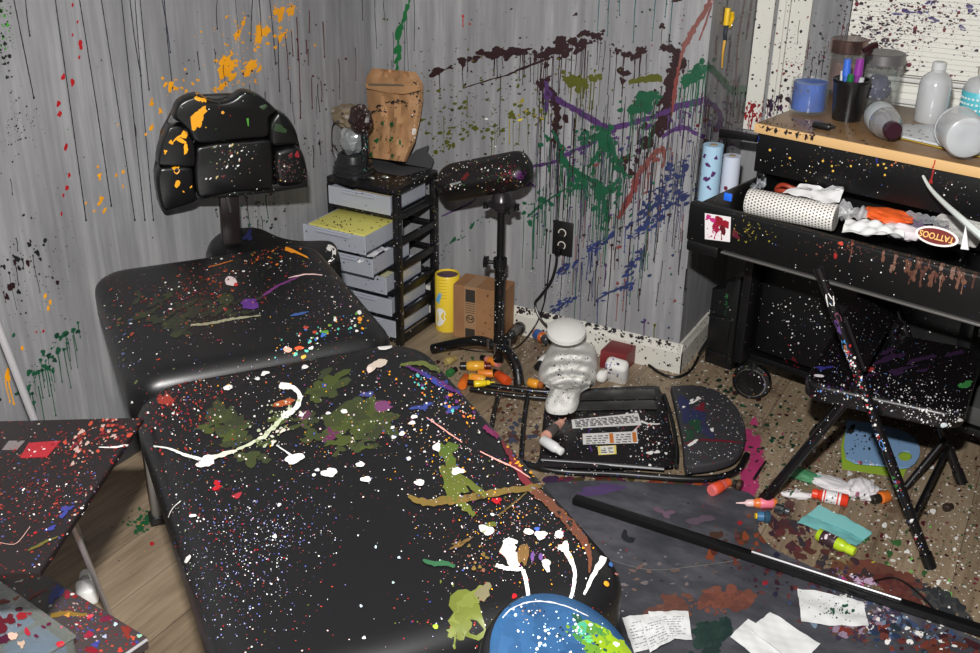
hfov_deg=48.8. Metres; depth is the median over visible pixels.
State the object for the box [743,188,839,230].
roll
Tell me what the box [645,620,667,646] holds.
print
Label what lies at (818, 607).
paper
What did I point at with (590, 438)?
print
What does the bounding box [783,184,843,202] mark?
wrapper
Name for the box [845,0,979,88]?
mini blind
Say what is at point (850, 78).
marker
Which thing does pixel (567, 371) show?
bundle
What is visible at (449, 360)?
paint bottle
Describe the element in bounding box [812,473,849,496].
tissue
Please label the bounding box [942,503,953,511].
cap
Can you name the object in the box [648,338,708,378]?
cable
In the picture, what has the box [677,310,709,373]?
baseboard
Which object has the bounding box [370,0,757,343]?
wall
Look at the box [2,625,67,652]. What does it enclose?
pad
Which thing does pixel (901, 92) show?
shade
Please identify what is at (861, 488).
tissue
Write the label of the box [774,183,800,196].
ring
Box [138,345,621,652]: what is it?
cushion
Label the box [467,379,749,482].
chair
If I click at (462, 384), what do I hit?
paint bottle
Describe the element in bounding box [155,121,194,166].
cushion
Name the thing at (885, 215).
cloth
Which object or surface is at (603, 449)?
print
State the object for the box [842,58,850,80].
marker
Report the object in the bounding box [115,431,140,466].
baseboard
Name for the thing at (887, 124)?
squeeze bottle
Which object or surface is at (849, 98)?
pen cup
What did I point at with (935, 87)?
bottle
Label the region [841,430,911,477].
card
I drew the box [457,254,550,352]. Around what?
cable
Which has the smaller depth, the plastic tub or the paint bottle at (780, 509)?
the plastic tub
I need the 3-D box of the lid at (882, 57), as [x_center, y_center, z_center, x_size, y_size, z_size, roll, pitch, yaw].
[1.075,-0.681,2.974,0.114,0.148,0.114,14,28,25]
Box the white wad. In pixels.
[596,369,607,382]
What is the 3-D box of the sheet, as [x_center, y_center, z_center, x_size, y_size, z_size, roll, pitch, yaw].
[-0.321,-0.551,3.482,0.264,0.078,0.128,14,28,25]
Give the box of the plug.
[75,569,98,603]
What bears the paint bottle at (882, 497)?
on the floor
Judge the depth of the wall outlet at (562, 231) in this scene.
3.42 m
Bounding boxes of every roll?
[698,142,723,200]
[719,153,741,193]
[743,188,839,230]
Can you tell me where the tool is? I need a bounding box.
[721,8,756,67]
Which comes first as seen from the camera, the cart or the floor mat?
the floor mat
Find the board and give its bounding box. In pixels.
[844,420,919,468]
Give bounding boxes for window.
[866,99,914,107]
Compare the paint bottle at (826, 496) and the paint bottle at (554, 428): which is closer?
the paint bottle at (826, 496)
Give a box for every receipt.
[622,614,648,652]
[640,615,673,652]
[648,610,691,639]
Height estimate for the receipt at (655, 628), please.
0.008 m
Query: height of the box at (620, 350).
0.062 m
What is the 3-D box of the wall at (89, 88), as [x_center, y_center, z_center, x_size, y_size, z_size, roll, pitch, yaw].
[-1.477,-0.428,1.621,0.102,2.500,5.400,14,28,25]
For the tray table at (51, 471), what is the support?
on the floor
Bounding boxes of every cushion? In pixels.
[95,246,389,417]
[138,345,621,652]
[154,163,196,210]
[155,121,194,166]
[171,88,275,142]
[192,137,272,197]
[266,108,297,145]
[272,144,306,185]
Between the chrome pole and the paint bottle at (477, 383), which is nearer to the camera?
the chrome pole
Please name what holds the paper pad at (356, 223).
in the cart
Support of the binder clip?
on the workbench
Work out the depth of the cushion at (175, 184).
2.70 m
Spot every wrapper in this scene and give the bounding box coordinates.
[354,246,387,256]
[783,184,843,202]
[886,222,919,241]
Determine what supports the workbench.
on the floor
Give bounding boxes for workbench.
[687,94,979,437]
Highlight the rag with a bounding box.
[790,468,817,483]
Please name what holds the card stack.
in the cart
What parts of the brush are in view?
handle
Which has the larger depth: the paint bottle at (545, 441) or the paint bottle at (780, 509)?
the paint bottle at (545, 441)
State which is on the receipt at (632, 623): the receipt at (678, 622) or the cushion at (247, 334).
the receipt at (678, 622)
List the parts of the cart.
post, drawer, drawer, drawer, drawer, panel, rail, drawer, post, drawer, rail, rail, rail, rail, rail, post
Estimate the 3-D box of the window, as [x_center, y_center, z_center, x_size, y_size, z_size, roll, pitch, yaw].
[1.582,-1.147,2.796,1.210,1.322,0.140,14,28,25]
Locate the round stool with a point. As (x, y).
(543, 622)
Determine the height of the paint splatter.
0.053 m
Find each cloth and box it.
[865,206,913,224]
[867,74,890,100]
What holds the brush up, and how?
in the pen cup
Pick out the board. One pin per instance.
(861, 445)
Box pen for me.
[753,460,766,479]
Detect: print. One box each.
[574,415,637,426]
[586,434,630,443]
[600,446,613,453]
[629,621,646,647]
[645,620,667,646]
[664,616,685,635]
[959,95,979,112]
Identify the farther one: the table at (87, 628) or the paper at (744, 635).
the paper at (744, 635)
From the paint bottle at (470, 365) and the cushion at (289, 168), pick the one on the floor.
the paint bottle at (470, 365)
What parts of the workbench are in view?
post, drawer, open drawer, door, rail, white strip, post, drawer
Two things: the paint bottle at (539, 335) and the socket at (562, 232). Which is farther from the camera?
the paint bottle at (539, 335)
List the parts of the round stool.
seat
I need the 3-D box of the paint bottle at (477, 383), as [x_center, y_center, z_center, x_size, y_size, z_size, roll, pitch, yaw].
[-0.016,0.168,3.213,0.064,0.020,0.020,-5,26,-12]
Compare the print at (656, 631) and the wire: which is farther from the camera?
the wire
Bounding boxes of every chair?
[153,88,341,277]
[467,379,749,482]
[757,266,979,569]
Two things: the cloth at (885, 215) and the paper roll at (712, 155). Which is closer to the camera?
the cloth at (885, 215)
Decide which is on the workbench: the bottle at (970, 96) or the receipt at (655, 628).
the bottle at (970, 96)
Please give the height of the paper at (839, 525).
0.012 m
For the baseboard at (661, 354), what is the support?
attached to the wall at (613, 105)
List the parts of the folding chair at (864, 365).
leg, leg, backrest, seat, leg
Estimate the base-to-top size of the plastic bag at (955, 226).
0.064 m
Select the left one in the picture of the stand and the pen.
the stand
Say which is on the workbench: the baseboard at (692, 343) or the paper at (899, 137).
the paper at (899, 137)
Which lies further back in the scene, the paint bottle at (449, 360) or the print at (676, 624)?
the paint bottle at (449, 360)
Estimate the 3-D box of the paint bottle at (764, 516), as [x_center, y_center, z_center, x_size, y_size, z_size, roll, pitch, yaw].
[0.675,0.470,2.675,0.037,0.033,0.033,4,26,6]
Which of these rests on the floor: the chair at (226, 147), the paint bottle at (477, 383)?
the chair at (226, 147)
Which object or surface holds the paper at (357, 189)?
in the cart
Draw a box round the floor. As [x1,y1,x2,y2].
[44,312,979,652]
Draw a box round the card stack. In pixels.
[376,264,393,276]
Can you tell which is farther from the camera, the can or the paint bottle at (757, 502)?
the can
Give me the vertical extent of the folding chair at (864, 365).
0.682 m
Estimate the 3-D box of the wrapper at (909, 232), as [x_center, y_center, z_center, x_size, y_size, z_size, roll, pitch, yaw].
[0.995,-0.228,2.598,0.110,0.043,0.057,14,28,25]
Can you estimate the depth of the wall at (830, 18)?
3.31 m
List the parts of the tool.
handle, handle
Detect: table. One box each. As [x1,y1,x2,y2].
[0,418,143,615]
[0,574,148,652]
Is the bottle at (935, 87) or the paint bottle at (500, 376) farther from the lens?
the paint bottle at (500, 376)
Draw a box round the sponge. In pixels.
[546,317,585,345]
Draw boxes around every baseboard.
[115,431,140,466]
[420,284,683,373]
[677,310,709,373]
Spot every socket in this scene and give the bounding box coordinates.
[557,240,566,249]
[558,228,566,237]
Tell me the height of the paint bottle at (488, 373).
0.024 m
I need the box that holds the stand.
[430,151,533,385]
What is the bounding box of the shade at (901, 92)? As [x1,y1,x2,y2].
[865,70,966,108]
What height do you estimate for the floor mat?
0.004 m
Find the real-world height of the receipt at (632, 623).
0.008 m
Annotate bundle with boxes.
[538,341,597,414]
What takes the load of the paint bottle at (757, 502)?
on the floor mat
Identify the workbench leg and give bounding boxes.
[704,270,744,369]
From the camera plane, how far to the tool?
3.05 m
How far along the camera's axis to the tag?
2.72 m
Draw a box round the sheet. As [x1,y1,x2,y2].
[369,145,433,175]
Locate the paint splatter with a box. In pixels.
[0,595,64,648]
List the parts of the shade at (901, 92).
rail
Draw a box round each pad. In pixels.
[0,604,35,652]
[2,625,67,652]
[309,209,392,236]
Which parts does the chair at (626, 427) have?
edge rail, seat, hinge plate, backrest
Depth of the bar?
2.49 m
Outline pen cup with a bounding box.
[832,75,871,122]
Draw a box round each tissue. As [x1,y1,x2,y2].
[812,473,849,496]
[845,477,879,500]
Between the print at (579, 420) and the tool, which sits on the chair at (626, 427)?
the print at (579, 420)
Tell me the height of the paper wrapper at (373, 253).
0.016 m
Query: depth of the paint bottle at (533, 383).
3.27 m
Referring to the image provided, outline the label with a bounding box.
[915,226,958,246]
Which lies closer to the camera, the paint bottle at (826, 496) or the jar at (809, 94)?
the paint bottle at (826, 496)
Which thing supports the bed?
on the floor
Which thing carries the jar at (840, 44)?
on the workbench
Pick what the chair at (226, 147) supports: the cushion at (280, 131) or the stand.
the cushion at (280, 131)
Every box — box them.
[453,273,514,339]
[600,340,635,367]
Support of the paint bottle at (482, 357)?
on the floor
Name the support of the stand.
on the floor
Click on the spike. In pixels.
(964, 245)
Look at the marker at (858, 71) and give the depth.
2.80 m
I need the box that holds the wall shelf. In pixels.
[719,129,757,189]
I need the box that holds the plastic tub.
[934,106,979,157]
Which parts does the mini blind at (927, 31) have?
rail, cord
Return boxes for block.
[605,357,628,383]
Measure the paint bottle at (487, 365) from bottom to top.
0.030 m
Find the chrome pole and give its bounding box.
[0,320,84,541]
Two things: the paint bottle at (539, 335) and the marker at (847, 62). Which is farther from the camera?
the paint bottle at (539, 335)
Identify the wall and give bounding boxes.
[0,0,372,420]
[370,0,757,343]
[726,0,853,279]
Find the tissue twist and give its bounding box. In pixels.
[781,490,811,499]
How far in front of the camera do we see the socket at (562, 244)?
3.42 m
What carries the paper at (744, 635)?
on the floor mat
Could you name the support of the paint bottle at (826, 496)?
on the floor
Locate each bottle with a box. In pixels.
[444,356,456,364]
[445,367,457,376]
[458,373,468,389]
[460,361,483,370]
[468,373,490,380]
[473,380,494,386]
[478,369,493,377]
[480,355,500,367]
[484,361,490,369]
[492,369,511,384]
[527,378,543,388]
[532,329,550,343]
[534,354,545,370]
[539,435,564,454]
[541,418,565,438]
[707,478,731,495]
[732,479,743,490]
[736,498,776,507]
[754,510,770,523]
[774,503,790,515]
[811,489,848,506]
[815,529,856,555]
[863,100,902,139]
[870,490,891,503]
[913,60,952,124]
[959,66,979,115]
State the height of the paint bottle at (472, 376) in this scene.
0.029 m
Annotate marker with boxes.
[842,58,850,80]
[846,73,853,81]
[853,58,864,81]
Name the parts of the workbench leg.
panel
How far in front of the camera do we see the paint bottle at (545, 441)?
2.88 m
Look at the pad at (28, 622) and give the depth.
1.85 m
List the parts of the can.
lid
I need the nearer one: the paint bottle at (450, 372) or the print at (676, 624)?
the print at (676, 624)
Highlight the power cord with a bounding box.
[534,248,561,327]
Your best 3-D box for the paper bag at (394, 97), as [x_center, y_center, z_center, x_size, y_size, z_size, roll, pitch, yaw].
[-0.317,-0.675,3.470,0.252,0.289,0.122,22,33,37]
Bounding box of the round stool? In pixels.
[479,593,632,652]
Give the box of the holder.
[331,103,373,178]
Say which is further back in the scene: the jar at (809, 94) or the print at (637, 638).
the jar at (809, 94)
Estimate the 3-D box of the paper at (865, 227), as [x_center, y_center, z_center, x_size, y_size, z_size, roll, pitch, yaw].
[0.916,-0.233,2.565,0.166,0.031,0.076,18,30,32]
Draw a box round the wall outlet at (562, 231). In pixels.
[552,220,573,256]
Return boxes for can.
[435,269,459,332]
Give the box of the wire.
[874,577,934,608]
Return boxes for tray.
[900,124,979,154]
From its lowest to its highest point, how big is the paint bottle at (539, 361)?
0.032 m
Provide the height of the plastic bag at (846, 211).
0.041 m
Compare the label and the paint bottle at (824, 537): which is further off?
the paint bottle at (824, 537)
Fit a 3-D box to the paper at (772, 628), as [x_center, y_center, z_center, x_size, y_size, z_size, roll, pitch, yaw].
[0.621,0.660,2.284,0.090,0.008,0.143,-18,31,-34]
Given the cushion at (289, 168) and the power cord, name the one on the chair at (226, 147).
the cushion at (289, 168)
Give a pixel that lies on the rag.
(804, 475)
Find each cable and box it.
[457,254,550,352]
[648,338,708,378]
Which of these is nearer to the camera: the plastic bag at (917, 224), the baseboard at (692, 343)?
the plastic bag at (917, 224)
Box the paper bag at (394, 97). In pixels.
[365,68,422,161]
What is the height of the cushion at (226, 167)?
0.139 m
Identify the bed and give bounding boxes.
[95,246,621,652]
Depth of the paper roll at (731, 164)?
3.12 m
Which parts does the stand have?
leg, clamp knob, leg, leg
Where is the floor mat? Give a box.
[544,480,979,652]
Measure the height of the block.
0.101 m
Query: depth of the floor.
2.73 m
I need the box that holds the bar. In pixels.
[572,494,979,636]
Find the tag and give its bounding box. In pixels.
[724,192,731,201]
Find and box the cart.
[303,160,438,346]
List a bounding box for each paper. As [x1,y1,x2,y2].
[355,188,391,196]
[730,619,780,652]
[751,612,819,652]
[797,505,871,545]
[797,589,868,626]
[842,219,905,238]
[899,137,979,156]
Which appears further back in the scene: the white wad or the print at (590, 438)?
the white wad
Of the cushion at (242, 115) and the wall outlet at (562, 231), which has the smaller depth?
the cushion at (242, 115)
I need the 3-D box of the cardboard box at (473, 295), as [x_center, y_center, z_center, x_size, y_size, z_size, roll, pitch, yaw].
[-0.021,-0.059,3.584,0.177,0.190,0.108,11,27,19]
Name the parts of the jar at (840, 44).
lid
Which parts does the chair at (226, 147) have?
panel, post, seat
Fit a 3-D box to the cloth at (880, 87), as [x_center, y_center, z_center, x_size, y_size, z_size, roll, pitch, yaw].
[1.069,-0.657,2.983,0.074,0.078,0.063,14,28,25]
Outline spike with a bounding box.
[961,225,968,249]
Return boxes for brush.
[862,42,878,76]
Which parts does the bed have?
leg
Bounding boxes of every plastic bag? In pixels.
[835,199,867,220]
[909,219,948,229]
[933,214,979,247]
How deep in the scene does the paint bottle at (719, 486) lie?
2.78 m
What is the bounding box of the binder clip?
[812,121,834,130]
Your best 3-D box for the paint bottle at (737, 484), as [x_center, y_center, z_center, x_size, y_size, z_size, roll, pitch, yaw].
[0.643,0.411,2.806,0.026,0.029,0.029,14,28,25]
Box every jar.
[791,78,827,111]
[828,35,868,89]
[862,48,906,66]

